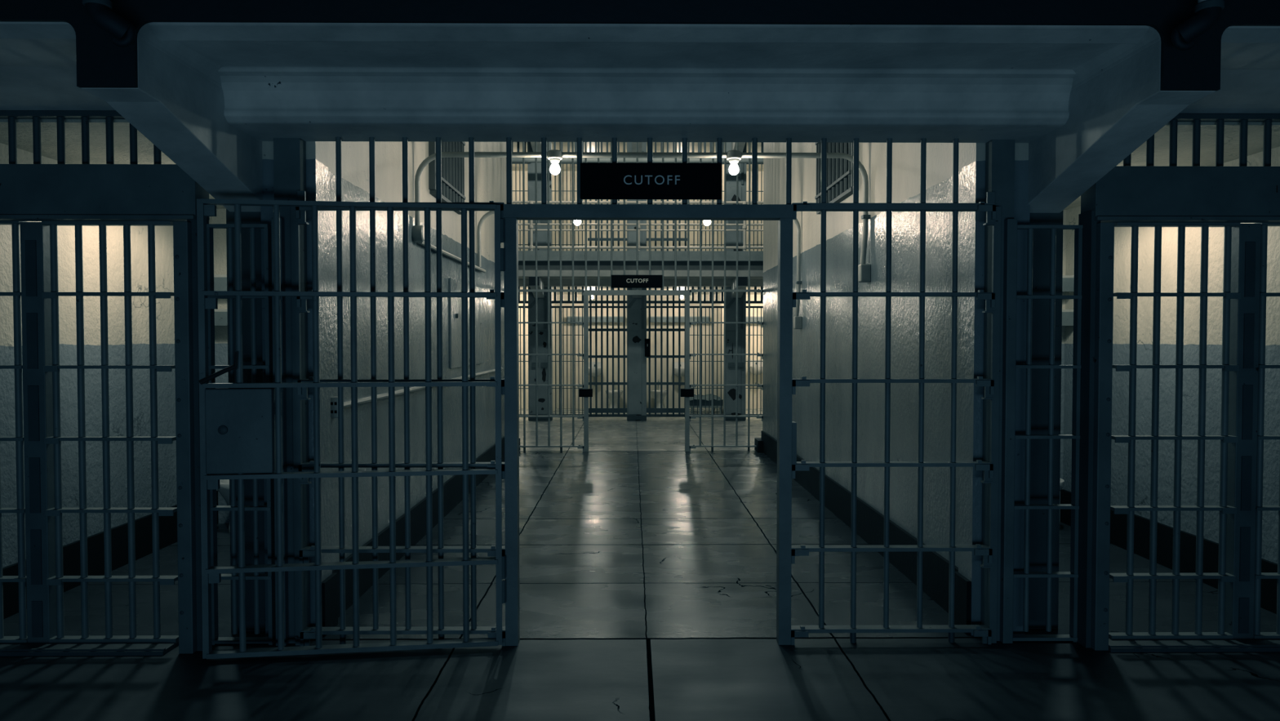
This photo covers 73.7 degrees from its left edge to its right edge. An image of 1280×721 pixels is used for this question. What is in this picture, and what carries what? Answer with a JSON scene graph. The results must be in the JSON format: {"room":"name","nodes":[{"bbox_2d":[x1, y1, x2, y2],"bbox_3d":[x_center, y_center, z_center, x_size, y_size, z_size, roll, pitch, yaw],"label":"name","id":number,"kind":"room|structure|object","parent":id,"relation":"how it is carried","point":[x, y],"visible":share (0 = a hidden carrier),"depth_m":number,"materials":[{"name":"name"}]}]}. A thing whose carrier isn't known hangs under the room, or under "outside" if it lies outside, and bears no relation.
{"room":"prison interior","nodes":[
{"label":"prison interior","id":0,"kind":"room"},
{"bbox_2d":[0,142,212,567],"bbox_3d":[-3.533,0.083,5.671,0.130,2.570,2.800,0,1,-1],"label":"wall","id":1,"kind":"structure","parent":0,"point":[164,253],"depth_m":5.46,"materials":[{"name":"paint"}]},
{"bbox_2d":[2,490,218,618],"bbox_3d":[-3.455,1.234,5.646,0.025,0.270,2.690,0,1,-1],"label":"baseboard","id":2,"kind":"structure","parent":1,"relation":"attached to","point":[167,524],"depth_m":5.46,"materials":[{"name":"black paint"}]},
{"bbox_2d":[0,22,226,208],"bbox_3d":[-3.938,-1.393,5.105,4.070,0.410,3.890,0,1,-1],"label":"ceiling","id":3,"kind":"structure","parent":0,"point":[38,61],"depth_m":3.97,"materials":[{"name":"paint"}]},
{"bbox_2d":[206,223,234,291],"bbox_3d":[-2.047,-0.503,4.190,0.132,0.326,0.048,0,1,-1],"label":"gate","id":4,"kind":"object","parent":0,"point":[210,238],"depth_m":4.18,"materials":[{"name":"grey metal"}]},
{"bbox_2d":[212,208,230,523],"bbox_3d":[-2.766,0.049,7.038,1.690,2.570,0.120,0,1,-1],"label":"wall","id":5,"kind":"structure","parent":0,"point":[219,234],"depth_m":6.96,"materials":[{"name":"paint"}]},
{"bbox_2d":[213,274,226,291],"bbox_3d":[-2.824,-0.617,6.861,1.270,0.130,0.200,0,1,-1],"label":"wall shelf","id":6,"kind":"object","parent":5,"relation":"attached to","point":[220,280],"visible":0.07,"depth_m":6.76,"materials":[{"name":"metal"}]},
{"bbox_2d":[214,309,227,325],"bbox_3d":[-2.824,-0.344,6.867,1.270,0.130,0.200,0,1,-1],"label":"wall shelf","id":7,"kind":"object","parent":5,"relation":"attached to","point":[220,315],"visible":0.07,"depth_m":6.76,"materials":[{"name":"metal"}]},
{"bbox_2d":[209,479,237,565],"bbox_3d":[-2.048,0.797,4.222,0.132,0.424,0.048,0,1,-1],"label":"gate","id":8,"kind":"object","parent":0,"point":[213,500],"depth_m":4.21,"materials":[{"name":"grey metal"}]},
{"bbox_2d":[226,208,265,631],"bbox_3d":[-1.999,0.113,4.496,0.235,2.570,0.220,0,1,-1],"label":"wall pier","id":9,"kind":"object","parent":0,"point":[246,217],"visible":0.29,"depth_m":4.38,"materials":[{"name":"metal"}]},
{"bbox_2d":[261,141,506,636],"bbox_3d":[-1.791,-1.537,7.848,0.275,5.700,7.200,0,1,-1],"label":"wall","id":10,"kind":"structure","parent":0,"point":[490,173],"depth_m":5.56,"materials":[{"name":"paint"}]},
{"bbox_2d":[81,22,262,211],"bbox_3d":[-1.988,-1.153,3.789,0.345,0.825,1.210,0,1,-1],"label":"bracket","id":11,"kind":"object","parent":10,"relation":"attached to","point":[177,104],"visible":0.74,"depth_m":3.62,"materials":[{"name":"metal"}]},
{"bbox_2d":[330,395,337,417],"bbox_3d":[-1.633,0.250,4.591,0.050,0.110,0.094,0,1,-1],"label":"outlet","id":12,"kind":"object","parent":10,"relation":"attached to","point":[334,400],"visible":0.63,"depth_m":4.55,"materials":[{"name":"paint"}]},
{"bbox_2d":[330,401,337,413],"bbox_3d":[-1.631,0.251,4.546,0.032,0.060,0.005,0,1,-1],"label":"socket","id":13,"kind":"object","parent":12,"relation":"attached to","point":[333,404],"depth_m":4.55,"materials":[{"name":"black paint"}]},
{"bbox_2d":[321,436,519,636],"bbox_3d":[-1.644,1.173,7.982,0.090,0.275,7.310,0,1,-1],"label":"baseboard","id":14,"kind":"structure","parent":10,"relation":"attached to","point":[453,486],"depth_m":5.79,"materials":[{"name":"black paint"}]},
{"bbox_2d":[343,367,503,408],"bbox_3d":[-1.665,0.176,7.562,0.034,0.034,5.860,0,1,-1],"label":"handrail","id":15,"kind":"object","parent":10,"relation":"attached to","point":[360,401],"visible":0.38,"depth_m":5.74,"materials":[{"name":"metal"}]},
{"bbox_2d":[428,142,465,214],"bbox_3d":[-1.652,-2.110,7.364,0.065,1.530,1.200,0,1,-1],"label":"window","id":16,"kind":"structure","parent":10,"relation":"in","point":[452,168],"depth_m":7.36,"materials":[{"name":"black paint"}]},
{"bbox_2d":[417,240,485,272],"bbox_3d":[-1.660,-0.923,7.774,0.055,0.060,2.780,0,1,-1],"label":"conduit","id":17,"kind":"object","parent":10,"relation":"attached to","point":[433,247],"visible":0.7,"depth_m":7.35,"materials":[{"name":"metal"}]},
{"bbox_2d":[448,277,483,368],"bbox_3d":[-1.673,-0.349,8.354,0.040,0.800,1.650,0,1,-1],"label":"access hatch","id":18,"kind":"object","parent":10,"relation":"attached to","point":[455,286],"visible":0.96,"depth_m":7.88,"materials":[{"name":"paint"}]},
{"bbox_2d":[411,151,871,282],"bbox_3d":[0.016,-1.061,6.326,3.380,0.956,0.118,0,1,-1],"label":"conduit","id":19,"kind":"object","parent":10,"relation":"attached to","point":[418,230],"visible":0.87,"depth_m":6.30,"materials":[{"name":"metal"}]},
{"bbox_2d":[546,149,564,174],"bbox_3d":[-0.628,-1.460,6.310,0.136,0.175,0.110,0,1,-1],"label":"ceiling lamp","id":20,"kind":"object","parent":19,"relation":"attached to","point":[554,156],"visible":0.97,"depth_m":6.28,"materials":[{"name":"glass"}]},
{"bbox_2d":[549,158,560,163],"bbox_3d":[-0.628,-1.474,6.309,0.084,0.033,0.082,0,1,-1],"label":"socket","id":21,"kind":"object","parent":20,"relation":"attached to","point":[553,160],"depth_m":6.28,"materials":[{"name":"grey metal"}]},
{"bbox_2d":[724,150,743,175],"bbox_3d":[0.696,-1.460,6.322,0.136,0.175,0.110,0,1,-1],"label":"ceiling lamp","id":22,"kind":"object","parent":19,"relation":"attached to","point":[733,157],"visible":1,"depth_m":6.29,"materials":[{"name":"glass"}]},
{"bbox_2d":[728,158,739,164],"bbox_3d":[0.696,-1.474,6.322,0.084,0.033,0.082,0,1,-1],"label":"socket","id":23,"kind":"object","parent":22,"relation":"attached to","point":[732,161],"depth_m":6.29,"materials":[{"name":"grey metal"}]},
{"bbox_2d":[551,173,556,411],"bbox_3d":[-1.861,-1.485,17.172,0.120,5.130,2.560,0,1,-1],"label":"wall","id":24,"kind":"structure","parent":0,"point":[553,304],"depth_m":17.91,"materials":[{"name":"beige paint"}]},
{"bbox_2d":[511,170,763,408],"bbox_3d":[-0.065,-1.579,18.516,7.216,5.250,0.100,0,1,-1],"label":"wall","id":25,"kind":"structure","parent":0,"point":[557,295],"depth_m":18.49,"materials":[{"name":"beige paint"}]},
{"bbox_2d":[588,361,600,386],"bbox_3d":[-0.978,0.300,18.335,0.360,0.529,0.360,0,1,-1],"label":"sink","id":26,"kind":"object","parent":25,"relation":"attached to","point":[593,362],"visible":0.54,"depth_m":18.32,"materials":[{"name":"ceramic"}]},
{"bbox_2d":[588,361,600,376],"bbox_3d":[-0.978,0.191,18.332,0.360,0.310,0.360,0,1,-1],"label":"basin","id":27,"kind":"object","parent":26,"relation":"in","point":[593,362],"depth_m":18.27,"materials":[{"name":"ceramic"}]},
{"bbox_2d":[567,315,623,322],"bbox_3d":[-0.953,-0.886,18.386,1.238,0.130,0.180,0,1,-1],"label":"wall shelf","id":28,"kind":"object","parent":25,"relation":"attached to","point":[604,317],"visible":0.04,"depth_m":18.30,"materials":[{"name":"paint"}]},
{"bbox_2d":[674,361,684,386],"bbox_3d":[0.875,0.299,18.352,0.360,0.529,0.360,0,1,-1],"label":"sink","id":29,"kind":"object","parent":25,"relation":"attached to","point":[676,363],"visible":0.58,"depth_m":18.34,"materials":[{"name":"ceramic"}]},
{"bbox_2d":[674,361,684,376],"bbox_3d":[0.875,0.190,18.349,0.360,0.310,0.360,0,1,-1],"label":"basin","id":30,"kind":"object","parent":29,"relation":"in","point":[676,363],"depth_m":18.28,"materials":[{"name":"ceramic"}]},
{"bbox_2d":[650,315,709,322],"bbox_3d":[0.855,-0.887,18.402,1.278,0.130,0.180,0,1,-1],"label":"wall shelf","id":31,"kind":"object","parent":25,"relation":"attached to","point":[652,317],"visible":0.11,"depth_m":18.31,"materials":[{"name":"paint"}]},
{"bbox_2d":[746,315,763,321],"bbox_3d":[2.669,-0.887,18.419,1.250,0.130,0.180,0,1,-1],"label":"wall shelf","id":32,"kind":"object","parent":25,"relation":"attached to","point":[747,317],"visible":0.04,"depth_m":18.33,"materials":[{"name":"metal"}]},
{"bbox_2d":[750,360,762,384],"bbox_3d":[2.515,0.256,18.366,0.360,0.529,0.360,0,1,-1],"label":"sink","id":33,"kind":"object","parent":25,"relation":"attached to","point":[751,362],"visible":0.62,"depth_m":18.32,"materials":[{"name":"ceramic"}]},
{"bbox_2d":[750,360,762,374],"bbox_3d":[2.515,0.147,18.364,0.360,0.310,0.360,0,1,-1],"label":"basin","id":34,"kind":"object","parent":33,"relation":"in","point":[751,362],"depth_m":18.30,"materials":[{"name":"ceramic"}]},
{"bbox_2d":[511,142,763,171],"bbox_3d":[-0.052,-4.134,17.077,7.216,0.170,2.850,0,1,-1],"label":"ceiling","id":35,"kind":"structure","parent":0,"point":[565,144],"depth_m":16.19,"materials":[{"name":"beige paint"}]},
{"bbox_2d":[511,157,763,163],"bbox_3d":[-0.032,-3.501,14.917,7.616,0.099,0.099,0,1,-1],"label":"pipe","id":36,"kind":"object","parent":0,"point":[620,160],"visible":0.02,"depth_m":14.88,"materials":[{"name":"grey metal"}]},
{"bbox_2d":[0,408,1279,720],"bbox_3d":[0.025,1.367,8.137,12.200,0.120,22.200,0,1,-1],"label":"floor","id":37,"kind":"structure","parent":0,"point":[647,564],"depth_m":4.23,"materials":[{"name":"grey concrete"}]},
{"bbox_2d":[0,111,209,655],"bbox_3d":[-2.853,0.101,4.147,1.461,2.610,0.220,0,1,-1],"label":"partition","id":38,"kind":"object","parent":37,"relation":"on","point":[109,193],"visible":0.94,"depth_m":4.15,"materials":[{"name":"grey metal"}]},
{"bbox_2d":[207,295,235,375],"bbox_3d":[-2.047,-0.122,4.199,0.132,0.387,0.048,0,1,-1],"label":"gate","id":39,"kind":"object","parent":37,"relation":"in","point":[211,366],"depth_m":4.19,"materials":[{"name":"grey metal"}]},
{"bbox_2d":[217,479,230,533],"bbox_3d":[-3.118,1.024,6.726,0.370,0.636,0.516,0,1,-1],"label":"toilet","id":40,"kind":"object","parent":37,"relation":"on","point":[224,490],"visible":0.12,"depth_m":6.52,"materials":[{"name":"metal"}]},
{"bbox_2d":[211,573,239,644],"bbox_3d":[-2.047,1.226,4.233,0.132,0.353,0.048,0,1,-1],"label":"gate","id":41,"kind":"object","parent":37,"relation":"on","point":[233,576],"depth_m":4.22,"materials":[{"name":"grey metal"}]},
{"bbox_2d":[241,223,271,291],"bbox_3d":[-1.871,-0.503,4.191,0.142,0.326,0.048,0,1,-1],"label":"gate","id":42,"kind":"object","parent":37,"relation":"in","point":[268,249],"depth_m":4.18,"materials":[{"name":"grey metal"}]},
{"bbox_2d":[242,296,272,382],"bbox_3d":[-1.871,-0.102,4.202,0.142,0.420,0.048,0,1,-1],"label":"gate","id":43,"kind":"object","parent":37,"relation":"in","point":[254,366],"depth_m":4.19,"materials":[{"name":"grey metal"}]},
{"bbox_2d":[244,478,275,564],"bbox_3d":[-1.871,0.793,4.224,0.142,0.424,0.048,0,1,-1],"label":"gate","id":44,"kind":"object","parent":37,"relation":"in","point":[255,508],"depth_m":4.21,"materials":[{"name":"grey metal"}]},
{"bbox_2d":[245,571,275,644],"bbox_3d":[-1.873,1.222,4.235,0.145,0.361,0.048,0,1,-1],"label":"gate","id":45,"kind":"object","parent":37,"relation":"on","point":[270,576],"depth_m":4.22,"materials":[{"name":"grey metal"}]},
{"bbox_2d":[271,137,311,645],"bbox_3d":[-1.708,0.169,4.226,0.173,2.518,0.117,0,1,-1],"label":"steel column","id":46,"kind":"structure","parent":37,"relation":"on","point":[289,153],"depth_m":4.19,"materials":[{"name":"grey metal"}]},
{"bbox_2d":[518,286,528,415],"bbox_3d":[-2.765,-0.160,15.776,1.405,2.410,0.060,0,1,-1],"label":"gate","id":47,"kind":"object","parent":37,"relation":"on","point":[519,300],"visible":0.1,"depth_m":15.77,"materials":[{"name":"metal"}]},
{"bbox_2d":[527,286,552,420],"bbox_3d":[-1.858,-0.126,15.820,0.450,2.480,0.250,0,1,-1],"label":"column","id":48,"kind":"structure","parent":37,"relation":"on","point":[542,303],"depth_m":15.73,"materials":[{"name":"metal"}]},
{"bbox_2d":[551,286,626,417],"bbox_3d":[-0.936,-0.160,15.770,1.392,2.410,0.105,0,1,-1],"label":"gate","id":49,"kind":"object","parent":37,"relation":"on","point":[596,410],"visible":0.81,"depth_m":15.74,"materials":[{"name":"metal"}]},
{"bbox_2d":[196,137,995,658],"bbox_3d":[-0.160,0.155,4.196,3.793,2.500,0.280,0,1,-4],"label":"gate","id":50,"kind":"object","parent":37,"relation":"on","point":[241,423],"visible":0.94,"depth_m":4.17,"materials":[{"name":"grey metal"}]},
{"bbox_2d":[580,162,721,199],"bbox_3d":[0.053,-0.869,4.136,0.685,0.174,0.032,0,1,-1],"label":"sign board","id":51,"kind":"object","parent":50,"relation":"attached to","point":[598,180],"visible":1,"depth_m":4.13,"materials":[{"name":"black paint"}]},
{"bbox_2d":[605,379,622,408],"bbox_3d":[-0.551,0.735,18.247,0.370,0.636,0.516,0,1,-1],"label":"toilet","id":52,"kind":"object","parent":37,"relation":"on","point":[610,392],"visible":0.72,"depth_m":18.11,"materials":[{"name":"ceramic"}]},
{"bbox_2d":[626,288,646,420],"bbox_3d":[-0.070,-0.119,15.837,0.380,2.494,0.250,0,1,-1],"label":"column","id":53,"kind":"structure","parent":37,"relation":"on","point":[636,307],"depth_m":15.75,"materials":[{"name":"metal"}]},
{"bbox_2d":[518,142,763,451],"bbox_3d":[-0.028,-1.087,11.457,3.362,4.620,0.100,0,1,-1],"label":"gate","id":54,"kind":"object","parent":37,"relation":"on","point":[585,392],"visible":0.78,"depth_m":11.45,"materials":[{"name":"metal"}]},
{"bbox_2d":[611,275,662,288],"bbox_3d":[-0.043,-1.056,11.403,0.684,0.172,0.032,0,1,-1],"label":"sign board","id":55,"kind":"object","parent":54,"relation":"attached to","point":[617,281],"visible":1,"depth_m":11.39,"materials":[{"name":"black paint"}]},
{"bbox_2d":[650,379,666,408],"bbox_3d":[0.403,0.735,18.256,0.370,0.636,0.516,0,1,-1],"label":"toilet","id":56,"kind":"object","parent":37,"relation":"on","point":[652,392],"visible":0.72,"depth_m":18.12,"materials":[{"name":"metal"}]},
{"bbox_2d":[646,286,724,417],"bbox_3d":[0.850,-0.160,15.787,1.458,2.410,0.105,0,1,-1],"label":"gate","id":57,"kind":"object","parent":37,"relation":"on","point":[667,410],"visible":0.76,"depth_m":15.76,"materials":[{"name":"metal"}]},
{"bbox_2d":[644,338,650,356],"bbox_3d":[0.139,-0.237,15.700,0.101,0.331,0.042,0,1,-1],"label":"number plate","id":58,"kind":"object","parent":57,"relation":"attached to","point":[647,341],"visible":1,"depth_m":15.68,"materials":[{"name":"black paint"}]},
{"bbox_2d":[689,393,723,413],"bbox_3d":[1.282,0.898,17.291,0.640,0.359,1.500,0,1,-1],"label":"bunk","id":59,"kind":"object","parent":37,"relation":"on","point":[695,395],"visible":0.57,"depth_m":16.54,"materials":[{"name":"metal"}]},
{"bbox_2d":[689,393,723,405],"bbox_3d":[1.282,0.788,17.288,0.640,0.139,1.500,0,1,-1],"label":"bedding","id":60,"kind":"object","parent":59,"relation":"on","point":[707,395],"depth_m":16.54,"materials":[{"name":"fabric"}]},
{"bbox_2d":[725,286,746,420],"bbox_3d":[1.758,-0.127,15.854,0.400,2.480,0.250,0,1,-1],"label":"column","id":61,"kind":"structure","parent":37,"relation":"on","point":[731,304],"depth_m":15.77,"materials":[{"name":"metal"}]},
{"bbox_2d":[745,286,763,415],"bbox_3d":[2.673,-0.161,15.826,1.430,2.410,0.060,0,1,-1],"label":"gate","id":62,"kind":"object","parent":37,"relation":"on","point":[755,301],"visible":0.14,"depth_m":15.81,"materials":[{"name":"metal"}]},
{"bbox_2d":[979,139,1017,643],"bbox_3d":[1.772,0.169,4.259,0.158,2.518,0.117,0,1,-1],"label":"steel column","id":63,"kind":"structure","parent":37,"relation":"on","point":[1001,233],"depth_m":4.22,"materials":[{"name":"grey metal"}]},
{"bbox_2d":[1013,225,1083,641],"bbox_3d":[2.002,0.368,4.249,0.357,2.071,0.048,0,1,-1],"label":"gate","id":64,"kind":"object","parent":37,"relation":"on","point":[1027,506],"visible":0.89,"depth_m":4.24,"materials":[{"name":"grey metal"}]},
{"bbox_2d":[1059,477,1064,491],"bbox_3d":[3.142,1.022,6.785,0.370,0.636,0.516,0,1,-1],"label":"toilet","id":65,"kind":"object","parent":37,"relation":"on","point":[1061,481],"visible":0.05,"depth_m":6.59,"materials":[{"name":"ceramic"}]},
{"bbox_2d":[1076,113,1279,652],"bbox_3d":[2.919,0.100,4.201,1.474,2.610,0.220,0,1,-1],"label":"partition","id":66,"kind":"object","parent":37,"relation":"on","point":[1149,195],"visible":0.95,"depth_m":4.20,"materials":[{"name":"grey metal"}]},
{"bbox_2d":[518,265,763,285],"bbox_3d":[-0.035,-1.518,15.287,7.616,0.310,0.880,0,1,-1],"label":"gallery","id":67,"kind":"object","parent":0,"point":[756,271],"depth_m":14.86,"materials":[{"name":"concrete"}]},
{"bbox_2d":[528,275,544,297],"bbox_3d":[-1.843,-1.303,15.271,0.180,0.340,0.870,0,1,-1],"label":"bracket","id":68,"kind":"object","parent":67,"relation":"attached to","point":[540,295],"visible":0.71,"depth_m":15.33,"materials":[{"name":"metal"}]},
{"bbox_2d":[528,276,539,285],"bbox_3d":[-1.839,-1.379,14.823,0.180,0.155,0.019,0,1,-1],"label":"trim","id":69,"kind":"structure","parent":68,"relation":"attached to","point":[531,279],"depth_m":14.81,"materials":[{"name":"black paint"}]},
{"bbox_2d":[631,288,642,297],"bbox_3d":[-0.055,-1.303,15.287,0.180,0.340,0.870,0,1,-1],"label":"bracket","id":70,"kind":"object","parent":67,"relation":"attached to","point":[633,296],"visible":0.12,"depth_m":15.56,"materials":[{"name":"metal"}]},
{"bbox_2d":[518,261,763,265],"bbox_3d":[-0.032,-1.689,14.938,7.616,0.070,0.310,0,1,-1],"label":"trim","id":71,"kind":"structure","parent":67,"relation":"attached to","point":[520,263],"depth_m":14.78,"materials":[{"name":"metal"}]},
{"bbox_2d":[518,250,763,261],"bbox_3d":[-0.030,-1.806,14.780,7.616,0.170,0.100,0,1,-1],"label":"trim","id":72,"kind":"structure","parent":71,"relation":"attached to","point":[530,255],"depth_m":14.73,"materials":[{"name":"metal"}]},
{"bbox_2d":[511,200,763,251],"bbox_3d":[-0.030,-2.325,14.777,7.616,0.868,0.076,0,1,-1],"label":"gallery railing","id":73,"kind":"object","parent":72,"relation":"on","point":[531,224],"visible":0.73,"depth_m":14.76,"materials":[{"name":"metal"}]},
{"bbox_2d":[730,277,746,298],"bbox_3d":[1.773,-1.304,15.304,0.180,0.340,0.870,0,1,-1],"label":"bracket","id":74,"kind":"object","parent":67,"relation":"attached to","point":[733,295],"visible":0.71,"depth_m":15.36,"materials":[{"name":"metal"}]},
{"bbox_2d":[737,276,746,285],"bbox_3d":[1.777,-1.380,14.857,0.180,0.155,0.019,0,1,-1],"label":"trim","id":75,"kind":"structure","parent":74,"relation":"attached to","point":[742,281],"depth_m":14.85,"materials":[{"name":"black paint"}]},
{"bbox_2d":[518,285,763,293],"bbox_3d":[-0.052,-1.485,17.143,7.216,0.170,2.850,0,1,-1],"label":"ceiling","id":76,"kind":"structure","parent":0,"point":[604,287],"depth_m":16.14,"materials":[{"name":"beige paint"}]},
{"bbox_2d":[511,142,528,250],"bbox_3d":[-2.765,-2.809,15.710,1.405,2.410,0.060,0,1,-1],"label":"gate","id":77,"kind":"object","parent":76,"relation":"on","point":[517,143],"visible":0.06,"depth_m":15.70,"materials":[{"name":"metal"}]},
{"bbox_2d":[526,142,552,250],"bbox_3d":[-1.858,-2.775,15.754,0.450,2.480,0.250,0,1,-1],"label":"column","id":78,"kind":"structure","parent":76,"relation":"on","point":[542,236],"depth_m":15.66,"materials":[{"name":"metal"}]},
{"bbox_2d":[551,142,626,250],"bbox_3d":[-0.936,-2.809,15.704,1.392,2.410,0.105,0,1,-1],"label":"gate","id":79,"kind":"object","parent":78,"relation":"attached to","point":[590,239],"visible":0.19,"depth_m":15.68,"materials":[{"name":"metal"}]},
{"bbox_2d":[626,142,646,250],"bbox_3d":[-0.070,-2.776,15.771,0.380,2.480,0.250,0,1,-1],"label":"column","id":80,"kind":"structure","parent":76,"relation":"on","point":[631,235],"depth_m":15.69,"materials":[{"name":"metal"}]},
{"bbox_2d":[725,142,746,251],"bbox_3d":[1.758,-2.776,15.787,0.400,2.480,0.250,0,1,-1],"label":"column","id":81,"kind":"structure","parent":76,"relation":"on","point":[731,180],"depth_m":15.70,"materials":[{"name":"metal"}]},
{"bbox_2d":[646,142,724,251],"bbox_3d":[0.850,-2.809,15.721,1.458,2.410,0.105,0,1,-1],"label":"gate","id":82,"kind":"object","parent":81,"relation":"attached to","point":[679,239],"visible":0.14,"depth_m":15.69,"materials":[{"name":"metal"}]},
{"bbox_2d":[746,142,763,251],"bbox_3d":[2.673,-2.810,15.760,1.430,2.410,0.060,0,1,-1],"label":"gate","id":83,"kind":"object","parent":76,"relation":"on","point":[762,143],"visible":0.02,"depth_m":15.74,"materials":[{"name":"metal"}]},
{"bbox_2d":[149,22,1149,142],"bbox_3d":[0.040,-1.321,3.734,3.900,0.486,1.070,0,1,-1],"label":"ceiling beam","id":84,"kind":"structure","parent":0,"point":[308,82],"depth_m":3.82,"materials":[{"name":"paint"}]},
{"bbox_2d":[0,0,1279,90],"bbox_3d":[0.020,-1.494,3.183,12.100,0.953,0.018,0,1,-1],"label":"ceiling","id":85,"kind":"structure","parent":84,"relation":"attached to","point":[100,64],"depth_m":3.18,"materials":[{"name":"black paint"}]},
{"bbox_2d":[82,0,136,47],"bbox_3d":[-1.904,-1.549,3.053,0.166,0.836,0.091,0,1,-13],"label":"drain pipe","id":86,"kind":"object","parent":85,"relation":"attached to","point":[100,12],"visible":1,"depth_m":3.04,"materials":[{"name":"metal"}]},
{"bbox_2d":[1171,0,1224,50],"bbox_3d":[2.024,-1.550,3.089,0.166,0.836,0.090,0,1,12],"label":"drain pipe","id":87,"kind":"object","parent":85,"relation":"attached to","point":[1208,12],"visible":1,"depth_m":3.07,"materials":[{"name":"metal"}]},
{"bbox_2d":[717,164,724,413],"bbox_3d":[1.755,-1.486,17.205,0.120,5.130,2.560,0,1,-1],"label":"wall","id":88,"kind":"structure","parent":0,"point":[719,294],"depth_m":17.92,"materials":[{"name":"beige paint"}]},
{"bbox_2d":[762,142,1030,635],"bbox_3d":[1.794,-1.538,7.881,0.275,5.700,7.200,0,1,-1],"label":"wall","id":89,"kind":"structure","parent":0,"point":[906,157],"depth_m":5.50,"materials":[{"name":"paint"}]},
{"bbox_2d":[476,210,802,328],"bbox_3d":[-0.003,-0.947,8.869,3.370,1.237,0.100,0,1,-1],"label":"conduit","id":90,"kind":"object","parent":89,"relation":"attached to","point":[797,320],"visible":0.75,"depth_m":8.86,"materials":[{"name":"metal"}]},
{"bbox_2d":[573,220,581,225],"bbox_3d":[-0.649,-1.486,8.850,0.136,0.175,0.110,0,1,-1],"label":"ceiling lamp","id":91,"kind":"object","parent":90,"relation":"attached to","point":[575,222],"visible":0.28,"depth_m":8.83,"materials":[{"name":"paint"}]},
{"bbox_2d":[703,220,711,226],"bbox_3d":[0.697,-1.487,8.862,0.136,0.175,0.110,0,1,-1],"label":"ceiling lamp","id":92,"kind":"object","parent":90,"relation":"attached to","point":[707,223],"visible":0.28,"depth_m":8.84,"materials":[{"name":"glass"}]},
{"bbox_2d":[814,142,853,213],"bbox_3d":[1.664,-2.108,7.290,0.065,1.530,1.310,0,1,-1],"label":"air vent","id":93,"kind":"object","parent":89,"relation":"in","point":[839,172],"visible":0.24,"depth_m":7.16,"materials":[{"name":"black paint"}]},
{"bbox_2d":[754,430,971,634],"bbox_3d":[1.646,1.172,8.012,0.090,0.275,7.310,0,1,-1],"label":"baseboard","id":94,"kind":"structure","parent":89,"relation":"attached to","point":[869,522],"depth_m":5.73,"materials":[{"name":"black paint"}]},
{"bbox_2d":[1027,26,1215,213],"bbox_3d":[2.067,-1.154,3.827,0.345,0.825,1.210,0,1,-1],"label":"bracket","id":95,"kind":"object","parent":89,"relation":"attached to","point":[1117,103],"visible":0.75,"depth_m":3.68,"materials":[{"name":"metal"}]},
{"bbox_2d":[1028,209,1063,628],"bbox_3d":[2.065,0.112,4.534,0.235,2.570,0.220,0,1,-1],"label":"wall pier","id":96,"kind":"object","parent":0,"point":[1042,237],"visible":0.21,"depth_m":4.43,"materials":[{"name":"metal"}]},
{"bbox_2d":[1059,209,1066,521],"bbox_3d":[2.784,0.048,7.090,1.690,2.570,0.120,0,1,-1],"label":"wall","id":97,"kind":"structure","parent":0,"point":[1064,211],"depth_m":7.04,"materials":[{"name":"paint"}]},
{"bbox_2d":[1062,309,1073,325],"bbox_3d":[2.846,-0.346,6.920,1.270,0.130,0.200,0,1,-1],"label":"wall shelf","id":98,"kind":"object","parent":97,"relation":"attached to","point":[1067,314],"visible":0.11,"depth_m":6.83,"materials":[{"name":"metal"}]},
{"bbox_2d":[1062,275,1074,291],"bbox_3d":[2.846,-0.618,6.913,1.270,0.130,0.200,0,1,-1],"label":"wall shelf","id":99,"kind":"object","parent":97,"relation":"attached to","point":[1068,281],"visible":0.11,"depth_m":6.82,"materials":[{"name":"metal"}]},
{"bbox_2d":[1062,146,1279,563],"bbox_3d":[3.577,0.081,5.737,0.130,2.570,2.800,0,1,-1],"label":"wall","id":100,"kind":"structure","parent":0,"point":[1122,235],"depth_m":5.61,"materials":[{"name":"paint"}]},
{"bbox_2d":[1060,488,1277,613],"bbox_3d":[3.500,1.232,5.710,0.025,0.270,2.690,0,1,-1],"label":"baseboard","id":101,"kind":"structure","parent":100,"relation":"attached to","point":[1118,522],"depth_m":5.63,"materials":[{"name":"black paint"}]},
{"bbox_2d":[1063,26,1279,209],"bbox_3d":[3.992,-1.395,5.179,4.070,0.410,3.890,0,1,-1],"label":"ceiling","id":102,"kind":"structure","parent":0,"point":[1250,57],"depth_m":4.06,"materials":[{"name":"paint"}]},
{"bbox_3d":[-0.035,-4.182,15.195,7.616,0.180,0.930,0,1,-1],"label":"gallery","id":103,"kind":"object","parent":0,"visible":0},
{"bbox_2d":[530,142,541,151],"bbox_3d":[-1.843,-4.097,15.201,0.180,0.750,0.870,0,1,-1],"label":"bracket","id":104,"kind":"object","parent":103,"relation":"attached to","point":[539,144],"depth_m":15.21,"materials":[{"name":"grey metal"}]},
{"bbox_2d":[631,142,642,152],"bbox_3d":[-0.055,-4.097,15.217,0.180,0.750,0.870,0,1,-1],"label":"bracket","id":105,"kind":"object","parent":103,"relation":"attached to","point":[633,144],"depth_m":15.25,"materials":[{"name":"grey metal"}]},
{"bbox_2d":[731,142,745,152],"bbox_3d":[1.773,-4.098,15.234,0.180,0.750,0.870,0,1,-1],"label":"bracket","id":106,"kind":"object","parent":103,"relation":"attached to","point":[741,144],"depth_m":15.26,"materials":[{"name":"grey metal"}]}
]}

